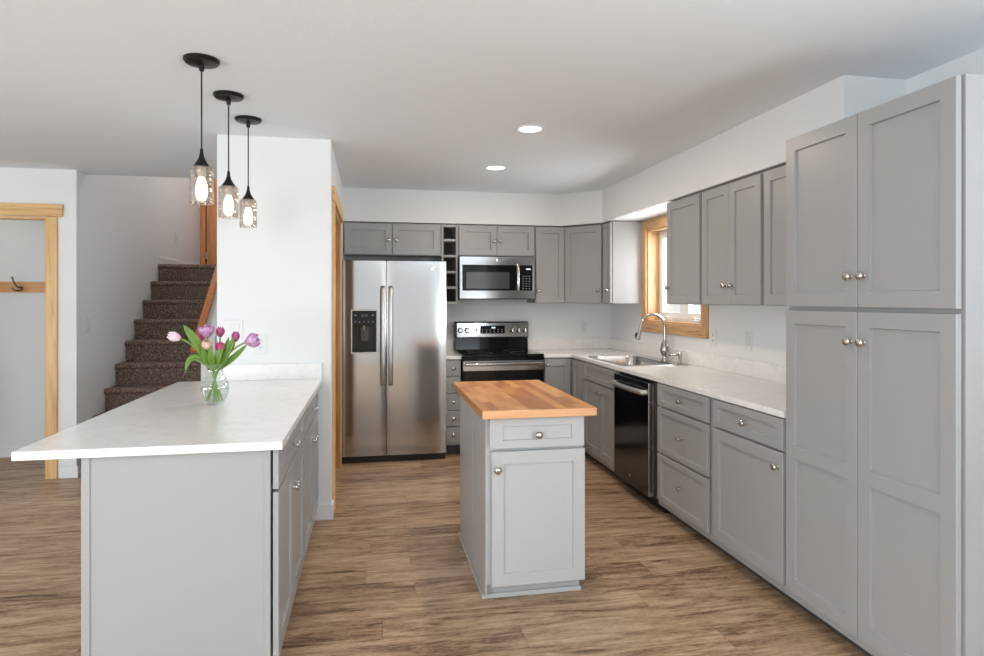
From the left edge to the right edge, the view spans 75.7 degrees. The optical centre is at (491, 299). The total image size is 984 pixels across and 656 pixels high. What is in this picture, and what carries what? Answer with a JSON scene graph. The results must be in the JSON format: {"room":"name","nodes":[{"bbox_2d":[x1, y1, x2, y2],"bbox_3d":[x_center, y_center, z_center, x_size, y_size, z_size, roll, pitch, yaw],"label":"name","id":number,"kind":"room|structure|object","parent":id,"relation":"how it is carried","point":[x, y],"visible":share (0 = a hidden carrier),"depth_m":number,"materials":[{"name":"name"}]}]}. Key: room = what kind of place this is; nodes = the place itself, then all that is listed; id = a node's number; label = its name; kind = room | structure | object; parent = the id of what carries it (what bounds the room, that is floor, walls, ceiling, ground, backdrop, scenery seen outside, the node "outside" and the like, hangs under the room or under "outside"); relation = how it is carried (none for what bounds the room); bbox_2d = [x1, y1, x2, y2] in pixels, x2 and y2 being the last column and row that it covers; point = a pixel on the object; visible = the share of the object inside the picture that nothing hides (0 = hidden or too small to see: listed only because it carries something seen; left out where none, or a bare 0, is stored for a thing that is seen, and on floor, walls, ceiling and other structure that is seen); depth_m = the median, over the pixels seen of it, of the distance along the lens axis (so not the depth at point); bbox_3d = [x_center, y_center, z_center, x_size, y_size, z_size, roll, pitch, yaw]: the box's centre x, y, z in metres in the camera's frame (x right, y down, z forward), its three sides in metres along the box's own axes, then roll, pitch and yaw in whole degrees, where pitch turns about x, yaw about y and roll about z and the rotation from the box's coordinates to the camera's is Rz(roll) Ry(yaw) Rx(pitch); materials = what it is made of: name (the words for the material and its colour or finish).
{"room":"kitchen","nodes":[
{"label":"kitchen","id":0,"kind":"room"},
{"bbox_2d":[0,220,44,446],"bbox_3d":[-4.970,0.191,5.680,2.762,2.466,0.120,0,0,-11],"label":"wall","id":1,"kind":"structure","parent":0,"point":[22,242],"depth_m":5.75,"materials":[{"name":"white paint"}]},
{"bbox_2d":[0,446,24,457],"bbox_3d":[-4.958,1.377,5.614,2.762,0.095,0.014,0,0,-11],"label":"baseboard","id":2,"kind":"structure","parent":1,"relation":"attached to","point":[5,452],"depth_m":5.72,"materials":[{"name":"white paint"}]},
{"bbox_2d":[0,282,44,291],"bbox_3d":[-4.521,-0.116,5.694,1.850,0.096,0.020,0,0,-11],"label":"hook rail","id":3,"kind":"object","parent":1,"relation":"attached to","point":[4,286],"visible":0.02,"depth_m":5.74,"materials":[{"name":"orange wood"}]},
{"bbox_2d":[11,277,23,291],"bbox_3d":[-4.262,-0.140,5.691,0.097,0.138,0.085,0,0,-32],"label":"coat hook","id":4,"kind":"object","parent":3,"relation":"attached to","point":[12,278],"visible":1,"depth_m":5.67,"materials":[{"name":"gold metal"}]},
{"bbox_2d":[0,167,82,477],"bbox_3d":[-4.757,0.191,4.868,2.877,2.466,0.116,0,0,-11],"label":"wall","id":5,"kind":"structure","parent":0,"point":[17,185],"depth_m":5.07,"materials":[{"name":"white paint"}]},
{"bbox_2d":[0,203,62,478],"bbox_3d":[-4.050,0.332,4.992,1.253,2.185,0.147,0,0,-11],"label":"door frame","id":6,"kind":"structure","parent":5,"relation":"attached to","point":[12,211],"depth_m":5.03,"materials":[{"name":"brown wood"}]},
{"bbox_2d":[59,465,78,478],"bbox_3d":[-3.385,1.377,5.069,0.142,0.095,0.034,0,0,-11],"label":"baseboard","id":7,"kind":"structure","parent":5,"relation":"attached to","point":[64,471],"depth_m":5.06,"materials":[{"name":"white paint"}]},
{"bbox_2d":[83,173,198,421],"bbox_3d":[-3.755,-1.076,6.986,0.115,5.000,3.670,0,0,-11],"label":"wall","id":8,"kind":"structure","parent":0,"point":[130,222],"depth_m":5.95,"materials":[{"name":"white paint"}]},
{"bbox_2d":[84,318,89,332],"bbox_3d":[-3.362,0.209,5.261,0.009,0.122,0.100,0,0,-11],"label":"light switch","id":9,"kind":"object","parent":8,"relation":"attached to","point":[86,320],"visible":1,"depth_m":5.25,"materials":[{"name":"white plastic"}]},
{"bbox_2d":[159,257,192,263],"bbox_3d":[-3.857,-0.439,7.867,0.014,0.085,1.660,0,0,-11],"label":"baseboard","id":10,"kind":"structure","parent":8,"relation":"attached to","point":[162,260],"depth_m":7.38,"materials":[{"name":"white paint"}]},
{"bbox_2d":[175,233,177,243],"bbox_3d":[-3.822,-0.746,7.670,0.008,0.122,0.082,0,0,-11],"label":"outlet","id":11,"kind":"object","parent":8,"relation":"attached to","point":[176,234],"visible":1,"depth_m":7.67,"materials":[{"name":"white plastic"}]},
{"bbox_2d":[199,201,199,263],"bbox_3d":[-3.302,-1.076,8.879,1.483,5.000,0.120,0,0,-11],"label":"wall","id":12,"kind":"structure","parent":0,"point":[199,201],"depth_m":8.68,"materials":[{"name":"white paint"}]},
{"bbox_2d":[200,179,216,264],"bbox_3d":[-3.577,-1.488,8.737,0.856,2.177,0.055,0,0,-11],"label":"door","id":13,"kind":"structure","parent":12,"relation":"in","point":[208,210],"depth_m":8.67,"materials":[{"name":"brown wood"}]},
{"bbox_2d":[201,289,216,380],"bbox_3d":[-2.747,0.074,7.122,0.110,2.700,3.540,0,0,-11],"label":"wall","id":14,"kind":"structure","parent":0,"point":[206,375],"depth_m":5.43,"materials":[{"name":"white paint"}]},
{"bbox_2d":[190,263,216,351],"bbox_3d":[-2.643,-0.504,6.260,0.060,1.870,2.205,0,0,-11],"label":"handrail","id":15,"kind":"object","parent":14,"relation":"attached to","point":[206,309],"visible":0.3,"depth_m":5.62,"materials":[{"name":"orange wood"}]},
{"bbox_2d":[216,363,321,380],"bbox_3d":[-1.416,0.459,4.040,0.640,0.102,0.020,0,0,-11],"label":"backsplash","id":16,"kind":"structure","parent":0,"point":[286,371],"depth_m":4.03,"materials":[{"name":"white stone"}]},
{"bbox_2d":[217,135,331,504],"bbox_3d":[-1.401,0.191,4.112,0.696,2.466,0.115,0,0,-11],"label":"wall pillar","id":17,"kind":"structure","parent":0,"point":[274,275],"depth_m":4.07,"materials":[{"name":"white paint"}]},
{"bbox_2d":[223,320,242,338],"bbox_3d":[-1.637,0.187,4.004,0.118,0.118,0.009,0,0,-11],"label":"light switch","id":18,"kind":"object","parent":17,"relation":"attached to","point":[229,326],"visible":0.91,"depth_m":4.00,"materials":[{"name":"white plastic"}]},
{"bbox_2d":[253,335,266,353],"bbox_3d":[-1.477,0.282,4.034,0.082,0.122,0.008,0,0,-11],"label":"outlet","id":19,"kind":"object","parent":17,"relation":"attached to","point":[262,348],"visible":0.66,"depth_m":4.03,"materials":[{"name":"white plastic"}]},
{"bbox_2d":[315,500,333,519],"bbox_3d":[-1.127,1.377,4.147,0.179,0.095,0.118,0,0,-11],"label":"baseboard","id":20,"kind":"structure","parent":17,"relation":"attached to","point":[324,512],"depth_m":4.10,"materials":[{"name":"white paint"}]},
{"bbox_2d":[332,147,343,259],"bbox_3d":[-1.313,0.191,5.202,0.115,2.466,1.993,0,0,-11],"label":"wall","id":21,"kind":"structure","parent":0,"point":[336,180],"depth_m":4.94,"materials":[{"name":"white paint"}]},
{"bbox_2d":[332,186,343,511],"bbox_3d":[-1.237,0.332,4.834,0.150,2.185,1.280,0,0,-11],"label":"door frame","id":22,"kind":"structure","parent":21,"relation":"attached to","point":[336,204],"depth_m":5.33,"materials":[{"name":"brown wood"}]},
{"bbox_2d":[0,453,866,655],"bbox_3d":[-1.874,1.474,2.585,7.926,0.100,13.220,0,0,-11],"label":"floor","id":23,"kind":"structure","parent":0,"point":[390,574],"depth_m":3.13,"materials":[{"name":"wood"}]},
{"bbox_2d":[92,264,215,417],"bbox_3d":[-3.237,0.512,6.986,0.902,1.823,3.621,0,0,-11],"label":"staircase","id":24,"kind":"structure","parent":23,"relation":"on","point":[154,362],"depth_m":6.32,"materials":[{"name":"brown carpet"}]},
{"bbox_2d":[81,414,303,655],"bbox_3d":[-1.169,0.983,2.700,0.684,0.883,0.917,0,0,-11],"label":"base cabinet","id":25,"kind":"object","parent":23,"relation":"on","point":[195,554],"visible":0.94,"depth_m":2.26,"materials":[{"name":"grey paint"}]},
{"bbox_2d":[11,363,321,460],"bbox_3d":[-1.356,0.474,3.114,0.869,0.132,1.861,0,0,-11],"label":"countertop","id":26,"kind":"structure","parent":25,"relation":"on","point":[262,405],"depth_m":2.68,"materials":[{"name":"white stone"}]},
{"bbox_3d":[-1.352,0.409,3.087,0.137,0.200,0.137,0,0,-11],"label":"flower vase","id":27,"kind":"object","parent":26,"relation":"on","visible":0},
{"bbox_2d":[167,325,222,400],"bbox_3d":[-1.438,0.306,3.059,0.260,0.374,0.060,0,0,-4],"label":"tulip","id":28,"kind":"object","parent":27,"relation":"in","point":[194,339],"visible":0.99,"depth_m":3.05,"materials":[{"name":"green plant"}]},
{"bbox_2d":[185,326,224,379],"bbox_3d":[-1.383,0.312,3.080,0.082,0.362,0.186,0,0,43],"label":"tulip","id":29,"kind":"object","parent":27,"relation":"in","point":[220,331],"visible":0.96,"depth_m":3.07,"materials":[{"name":"green plant"}]},
{"bbox_2d":[197,333,219,396],"bbox_3d":[-1.409,0.326,3.140,0.175,0.333,0.056,0,0,39],"label":"tulip","id":30,"kind":"object","parent":27,"relation":"in","point":[201,338],"visible":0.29,"depth_m":3.16,"materials":[{"name":"green plant"}]},
{"bbox_2d":[198,324,219,400],"bbox_3d":[-1.387,0.305,3.096,0.075,0.375,0.131,0,0,-41],"label":"tulip","id":31,"kind":"object","parent":27,"relation":"in","point":[206,331],"visible":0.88,"depth_m":3.09,"materials":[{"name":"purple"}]},
{"bbox_2d":[201,337,228,401],"bbox_3d":[-1.347,0.338,3.080,0.069,0.309,0.139,0,0,16],"label":"tulip","id":32,"kind":"object","parent":27,"relation":"in","point":[208,358],"visible":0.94,"depth_m":3.05,"materials":[{"name":"green plant"}]},
{"bbox_2d":[213,341,224,401],"bbox_3d":[-1.331,0.346,3.083,0.063,0.294,0.071,0,0,-11],"label":"tulip","id":33,"kind":"object","parent":27,"relation":"in","point":[219,346],"visible":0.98,"depth_m":3.06,"materials":[{"name":"green plant"}]},
{"bbox_2d":[207,331,239,400],"bbox_3d":[-1.324,0.324,3.119,0.145,0.338,0.098,0,0,-11],"label":"tulip","id":34,"kind":"object","parent":27,"relation":"in","point":[235,336],"visible":1,"depth_m":3.08,"materials":[{"name":"green plant"}]},
{"bbox_2d":[205,333,260,401],"bbox_3d":[-1.273,0.329,3.124,0.252,0.328,0.079,0,0,-11],"label":"tulip","id":35,"kind":"object","parent":27,"relation":"in","point":[252,340],"visible":0.98,"depth_m":3.11,"materials":[{"name":"green"}]},
{"bbox_2d":[303,390,318,557],"bbox_3d":[-1.339,0.983,3.600,0.682,0.883,0.911,0,0,-11],"label":"base cabinet","id":36,"kind":"object","parent":23,"relation":"on","point":[311,437],"visible":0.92,"depth_m":3.58,"materials":[{"name":"grey paint"}]},
{"bbox_2d":[342,260,445,463],"bbox_3d":[-0.914,0.538,5.874,0.910,1.772,0.762,0,0,-11],"label":"refrigerator","id":37,"kind":"object","parent":23,"relation":"on","point":[394,312],"visible":0.98,"depth_m":5.56,"materials":[{"name":"grey metal"}]},
{"bbox_2d":[445,359,460,453],"bbox_3d":[-0.407,0.983,6.051,0.145,0.883,0.662,0,0,-11],"label":"base cabinet","id":38,"kind":"object","parent":23,"relation":"on","point":[453,366],"visible":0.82,"depth_m":5.76,"materials":[{"name":"grey paint"}]},
{"bbox_2d":[446,340,460,358],"bbox_3d":[-0.411,0.473,6.064,0.149,0.134,0.634,0,0,-11],"label":"countertop","id":39,"kind":"structure","parent":38,"relation":"on","point":[450,354],"depth_m":6.14,"materials":[{"name":"white stone"}]},
{"bbox_2d":[454,321,543,381],"bbox_3d":[0.054,0.822,6.086,0.762,1.205,0.718,0,0,-11],"label":"range","id":40,"kind":"object","parent":23,"relation":"on","point":[488,350],"visible":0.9,"depth_m":5.88,"materials":[{"name":"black metal"}]},
{"bbox_2d":[455,349,543,357],"bbox_3d":[0.055,0.510,6.078,0.762,0.025,0.570,0,0,-11],"label":"cooktop","id":41,"kind":"object","parent":40,"relation":"in","point":[465,353],"depth_m":5.89,"materials":[{"name":"black glass"}]},
{"bbox_2d":[453,380,596,598],"bbox_3d":[0.127,0.967,3.471,0.551,0.914,1.066,0,0,-11],"label":"kitchen island","id":42,"kind":"object","parent":23,"relation":"on","point":[522,451],"visible":1,"depth_m":3.01,"materials":[{"name":"grey wood"}]},
{"bbox_2d":[544,357,572,395],"bbox_3d":[0.572,0.983,6.235,0.290,0.883,0.666,0,0,-11],"label":"base cabinet","id":43,"kind":"object","parent":23,"relation":"on","point":[557,371],"visible":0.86,"depth_m":5.95,"materials":[{"name":"grey paint"}]},
{"bbox_2d":[572,358,626,482],"bbox_3d":[1.149,0.983,5.467,0.666,0.883,1.110,0,0,-11],"label":"base cabinet","id":44,"kind":"object","parent":23,"relation":"on","point":[591,385],"visible":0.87,"depth_m":5.28,"materials":[{"name":"grey paint"}]},
{"bbox_2d":[528,338,785,417],"bbox_3d":[1.160,0.473,4.774,0.906,0.134,3.758,0,0,-11],"label":"countertop","id":45,"kind":"structure","parent":44,"relation":"on","point":[758,386],"depth_m":4.33,"materials":[{"name":"white stone"}]},
{"bbox_2d":[588,355,689,365],"bbox_3d":[1.207,0.600,5.325,0.555,0.190,0.860,0,0,-11],"label":"sink","id":46,"kind":"object","parent":45,"relation":"in","point":[624,360],"visible":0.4,"depth_m":5.63,"materials":[{"name":"silver metal"}]},
{"bbox_2d":[668,353,682,363],"bbox_3d":[1.464,0.463,5.057,0.126,0.086,0.043,0,0,44],"label":"soap dispenser","id":47,"kind":"object","parent":46,"relation":"on","point":[679,355],"visible":1,"depth_m":5.02,"materials":[{"name":"silver metal"}]},
{"bbox_2d":[634,313,669,360],"bbox_3d":[1.331,0.307,5.251,0.309,0.398,0.101,0,0,-11],"label":"faucet","id":48,"kind":"object","parent":45,"relation":"on","point":[664,349],"visible":1,"depth_m":5.25,"materials":[{"name":"silver metal"}]},
{"bbox_2d":[609,372,668,512],"bbox_3d":[1.263,0.990,4.579,0.677,0.868,0.660,0,0,-11],"label":"dishwasher","id":49,"kind":"object","parent":23,"relation":"on","point":[635,397],"visible":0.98,"depth_m":4.43,"materials":[{"name":"black metal"}]},
{"bbox_2d":[657,382,725,553],"bbox_3d":[1.443,0.983,3.921,0.666,0.883,0.687,0,0,-11],"label":"base cabinet","id":50,"kind":"object","parent":23,"relation":"on","point":[685,426],"visible":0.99,"depth_m":3.82,"materials":[{"name":"grey paint"}]},
{"bbox_2d":[713,398,803,608],"bbox_3d":[1.568,0.983,3.266,0.666,0.883,0.642,0,0,-11],"label":"base cabinet","id":51,"kind":"object","parent":23,"relation":"on","point":[749,445],"visible":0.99,"depth_m":3.16,"materials":[{"name":"grey paint"}]},
{"bbox_2d":[786,73,983,655],"bbox_3d":[1.711,0.348,2.517,0.666,2.152,0.876,0,0,-11],"label":"pantry cabinet","id":52,"kind":"object","parent":23,"relation":"on","point":[885,201],"visible":1,"depth_m":2.32,"materials":[{"name":"grey paint"}]},
{"bbox_2d":[344,257,609,358],"bbox_3d":[-0.448,0.191,6.442,3.441,2.466,0.120,0,0,-11],"label":"wall","id":53,"kind":"structure","parent":0,"point":[545,320],"depth_m":6.55,"materials":[{"name":"white paint"}]},
{"bbox_2d":[343,222,440,257],"bbox_3d":[-0.958,-0.573,6.099,0.915,0.303,0.361,0,0,-11],"label":"upper cabinet","id":54,"kind":"object","parent":53,"relation":"attached to","point":[400,240],"visible":1,"depth_m":5.96,"materials":[{"name":"grey paint"}]},
{"bbox_2d":[438,224,457,303],"bbox_3d":[-0.434,-0.343,6.223,0.156,0.763,0.314,0,0,-11],"label":"wine rack","id":55,"kind":"object","parent":53,"relation":"attached to","point":[449,233],"visible":0.7,"depth_m":6.21,"materials":[{"name":"grey paint"}]},
{"bbox_2d":[443,224,455,229],"bbox_3d":[-0.434,-0.711,6.218,0.120,0.022,0.300,0,0,-11],"label":"shelf","id":56,"kind":"object","parent":55,"relation":"attached to","point":[445,227],"depth_m":6.12,"materials":[{"name":"grey paint"}]},
{"bbox_2d":[443,239,455,243],"bbox_3d":[-0.434,-0.573,6.218,0.120,0.022,0.300,0,0,-11],"label":"shelf","id":57,"kind":"object","parent":55,"relation":"attached to","point":[445,241],"depth_m":6.09,"materials":[{"name":"grey paint"}]},
{"bbox_2d":[443,255,455,258],"bbox_3d":[-0.434,-0.420,6.218,0.120,0.022,0.300,0,0,-11],"label":"shelf","id":58,"kind":"object","parent":55,"relation":"attached to","point":[444,256],"depth_m":6.09,"materials":[{"name":"grey paint"}]},
{"bbox_2d":[446,286,455,288],"bbox_3d":[-0.434,-0.118,6.218,0.120,0.022,0.300,0,0,-11],"label":"shelf","id":59,"kind":"object","parent":55,"relation":"attached to","point":[447,287],"depth_m":6.07,"materials":[{"name":"grey paint"}]},
{"bbox_2d":[446,340,452,350],"bbox_3d":[-0.469,0.458,6.367,0.149,0.104,0.020,0,0,-11],"label":"backsplash","id":60,"kind":"structure","parent":53,"relation":"attached to","point":[449,343],"depth_m":6.36,"materials":[{"name":"white stone"}]},
{"bbox_2d":[458,225,533,256],"bbox_3d":[0.022,-0.574,6.285,0.760,0.300,0.361,0,0,-11],"label":"upper cabinet","id":61,"kind":"object","parent":53,"relation":"attached to","point":[473,240],"visible":1,"depth_m":6.14,"materials":[{"name":"grey paint"}]},
{"bbox_2d":[458,256,534,299],"bbox_3d":[0.024,-0.211,6.239,0.738,0.414,0.452,0,0,-11],"label":"microwave","id":62,"kind":"object","parent":61,"relation":"attached to","point":[479,277],"visible":0.99,"depth_m":6.07,"materials":[{"name":"grey metal"}]},
{"bbox_2d":[527,226,564,302],"bbox_3d":[0.548,-0.346,6.386,0.307,0.756,0.361,0,0,-11],"label":"upper cabinet","id":63,"kind":"object","parent":53,"relation":"attached to","point":[549,242],"visible":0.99,"depth_m":6.25,"materials":[{"name":"grey paint"}]},
{"bbox_2d":[528,338,608,348],"bbox_3d":[0.810,0.458,6.610,0.906,0.104,0.020,0,0,-11],"label":"backsplash","id":64,"kind":"structure","parent":53,"relation":"attached to","point":[594,342],"depth_m":6.60,"materials":[{"name":"white stone"}]},
{"bbox_2d":[580,321,587,332],"bbox_3d":[0.963,0.287,6.645,0.082,0.122,0.008,0,0,-11],"label":"outlet","id":65,"kind":"object","parent":53,"relation":"attached to","point":[583,324],"visible":1,"depth_m":6.64,"materials":[{"name":"white plastic"}]},
{"bbox_2d":[0,0,983,194],"bbox_3d":[-1.604,-1.102,1.170,7.926,0.120,10.340,0,0,-11],"label":"ceiling","id":66,"kind":"structure","parent":0,"point":[406,94],"depth_m":2.88,"materials":[{"name":"white paint"}]},
{"bbox_2d":[183,53,219,203],"bbox_3d":[-1.258,-0.729,2.743,0.147,0.626,0.147,0,0,-11],"label":"pendant light","id":67,"kind":"object","parent":66,"relation":"hanging from","point":[201,61],"visible":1,"depth_m":2.73,"materials":[{"name":"black metal"}]},
{"bbox_2d":[213,90,243,216],"bbox_3d":[-1.338,-0.729,3.216,0.147,0.626,0.147,0,0,-11],"label":"pendant light","id":68,"kind":"object","parent":66,"relation":"hanging from","point":[228,96],"visible":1,"depth_m":3.20,"materials":[{"name":"black metal"}]},
{"bbox_2d":[234,115,261,225],"bbox_3d":[-1.401,-0.729,3.642,0.147,0.626,0.147,0,0,-11],"label":"pendant light","id":69,"kind":"object","parent":66,"relation":"hanging from","point":[248,120],"visible":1,"depth_m":3.63,"materials":[{"name":"black metal"}]},
{"bbox_2d":[484,165,506,169],"bbox_3d":[0.028,-1.039,4.984,0.175,0.006,0.175,0,0,-11],"label":"recessed light","id":70,"kind":"object","parent":66,"relation":"in","point":[491,167],"visible":1,"depth_m":4.97,"materials":[{"name":"white paint"}]},
{"bbox_2d":[487,166,503,169],"bbox_3d":[0.028,-1.040,4.984,0.136,0.002,0.136,0,0,-11],"label":"diffuser","id":71,"kind":"object","parent":70,"relation":"attached to","point":[488,167],"depth_m":4.99,"materials":[{"name":"white plastic"}]},
{"bbox_2d":[516,125,544,132],"bbox_3d":[0.231,-1.039,3.850,0.175,0.006,0.175,0,0,-11],"label":"recessed light","id":72,"kind":"object","parent":66,"relation":"in","point":[523,128],"visible":1,"depth_m":3.84,"materials":[{"name":"white paint"}]},
{"bbox_2d":[519,126,540,131],"bbox_3d":[0.231,-1.040,3.850,0.136,0.002,0.136,0,0,-11],"label":"diffuser","id":73,"kind":"object","parent":72,"relation":"attached to","point":[521,128],"depth_m":3.84,"materials":[{"name":"white plastic"}]},
{"bbox_2d":[343,75,905,226],"bbox_3d":[0.258,-0.887,4.595,2.745,0.310,3.773,0,0,-11],"label":"soffit","id":74,"kind":"structure","parent":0,"point":[757,145],"depth_m":4.88,"materials":[{"name":"white paint"}]},
{"bbox_2d":[637,210,658,212],"bbox_3d":[1.288,-0.729,5.234,0.175,0.006,0.175,0,0,-11],"label":"recessed light","id":75,"kind":"object","parent":74,"relation":"attached to","point":[641,211],"visible":1,"depth_m":5.22,"materials":[{"name":"white paint"}]},
{"bbox_2d":[610,48,983,365],"bbox_3d":[2.258,0.191,1.831,0.150,2.466,10.192,0,0,-11],"label":"wall","id":76,"kind":"structure","parent":0,"point":[767,324],"depth_m":4.29,"materials":[{"name":"white paint"}]},
{"bbox_2d":[565,224,602,302],"bbox_3d":[1.015,-0.346,6.339,0.603,0.756,0.628,0,0,-11],"label":"upper cabinet","id":77,"kind":"object","parent":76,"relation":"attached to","point":[583,244],"visible":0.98,"depth_m":6.15,"materials":[{"name":"grey paint"}]},
{"bbox_2d":[603,221,641,302],"bbox_3d":[1.210,-0.346,5.957,0.361,0.756,0.225,0,0,-11],"label":"upper cabinet","id":78,"kind":"object","parent":76,"relation":"attached to","point":[622,240],"visible":1,"depth_m":5.85,"materials":[{"name":"grey paint"}]},
{"bbox_2d":[641,215,708,338],"bbox_3d":[1.581,-0.216,5.332,0.170,1.015,1.172,0,0,-11],"label":"window","id":79,"kind":"structure","parent":76,"relation":"in","point":[684,322],"depth_m":5.75,"materials":[{"name":"brown wood"}]},
{"bbox_2d":[664,192,703,304],"bbox_3d":[1.488,-0.346,4.501,0.361,0.756,0.495,0,0,-11],"label":"upper cabinet","id":80,"kind":"object","parent":76,"relation":"attached to","point":[684,215],"visible":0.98,"depth_m":4.45,"materials":[{"name":"grey paint"}]},
{"bbox_2d":[609,338,785,383],"bbox_3d":[1.597,0.458,4.848,0.020,0.104,3.738,0,0,-11],"label":"backsplash","id":81,"kind":"structure","parent":76,"relation":"attached to","point":[771,372],"depth_m":4.63,"materials":[{"name":"white stone"}]},
{"bbox_2d":[710,329,715,345],"bbox_3d":[1.634,0.281,4.681,0.008,0.122,0.080,0,0,-11],"label":"outlet","id":82,"kind":"object","parent":76,"relation":"attached to","point":[712,332],"visible":1,"depth_m":4.68,"materials":[{"name":"white plastic"}]},
{"bbox_2d":[702,171,765,305],"bbox_3d":[1.598,-0.346,3.922,0.361,0.756,0.679,0,0,-11],"label":"upper cabinet","id":83,"kind":"object","parent":76,"relation":"attached to","point":[733,212],"visible":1,"depth_m":3.83,"materials":[{"name":"grey paint"}]},
{"bbox_2d":[745,332,751,350],"bbox_3d":[1.718,0.281,4.242,0.009,0.122,0.076,0,0,-11],"label":"light switch","id":84,"kind":"object","parent":76,"relation":"attached to","point":[748,336],"visible":1,"depth_m":4.23,"materials":[{"name":"white plastic"}]},
{"bbox_2d":[764,165,785,305],"bbox_3d":[1.720,-0.346,3.283,0.361,0.756,0.618,0,0,-11],"label":"upper cabinet","id":85,"kind":"object","parent":76,"relation":"attached to","point":[774,179],"visible":0.03,"depth_m":3.46,"materials":[{"name":"grey paint"}]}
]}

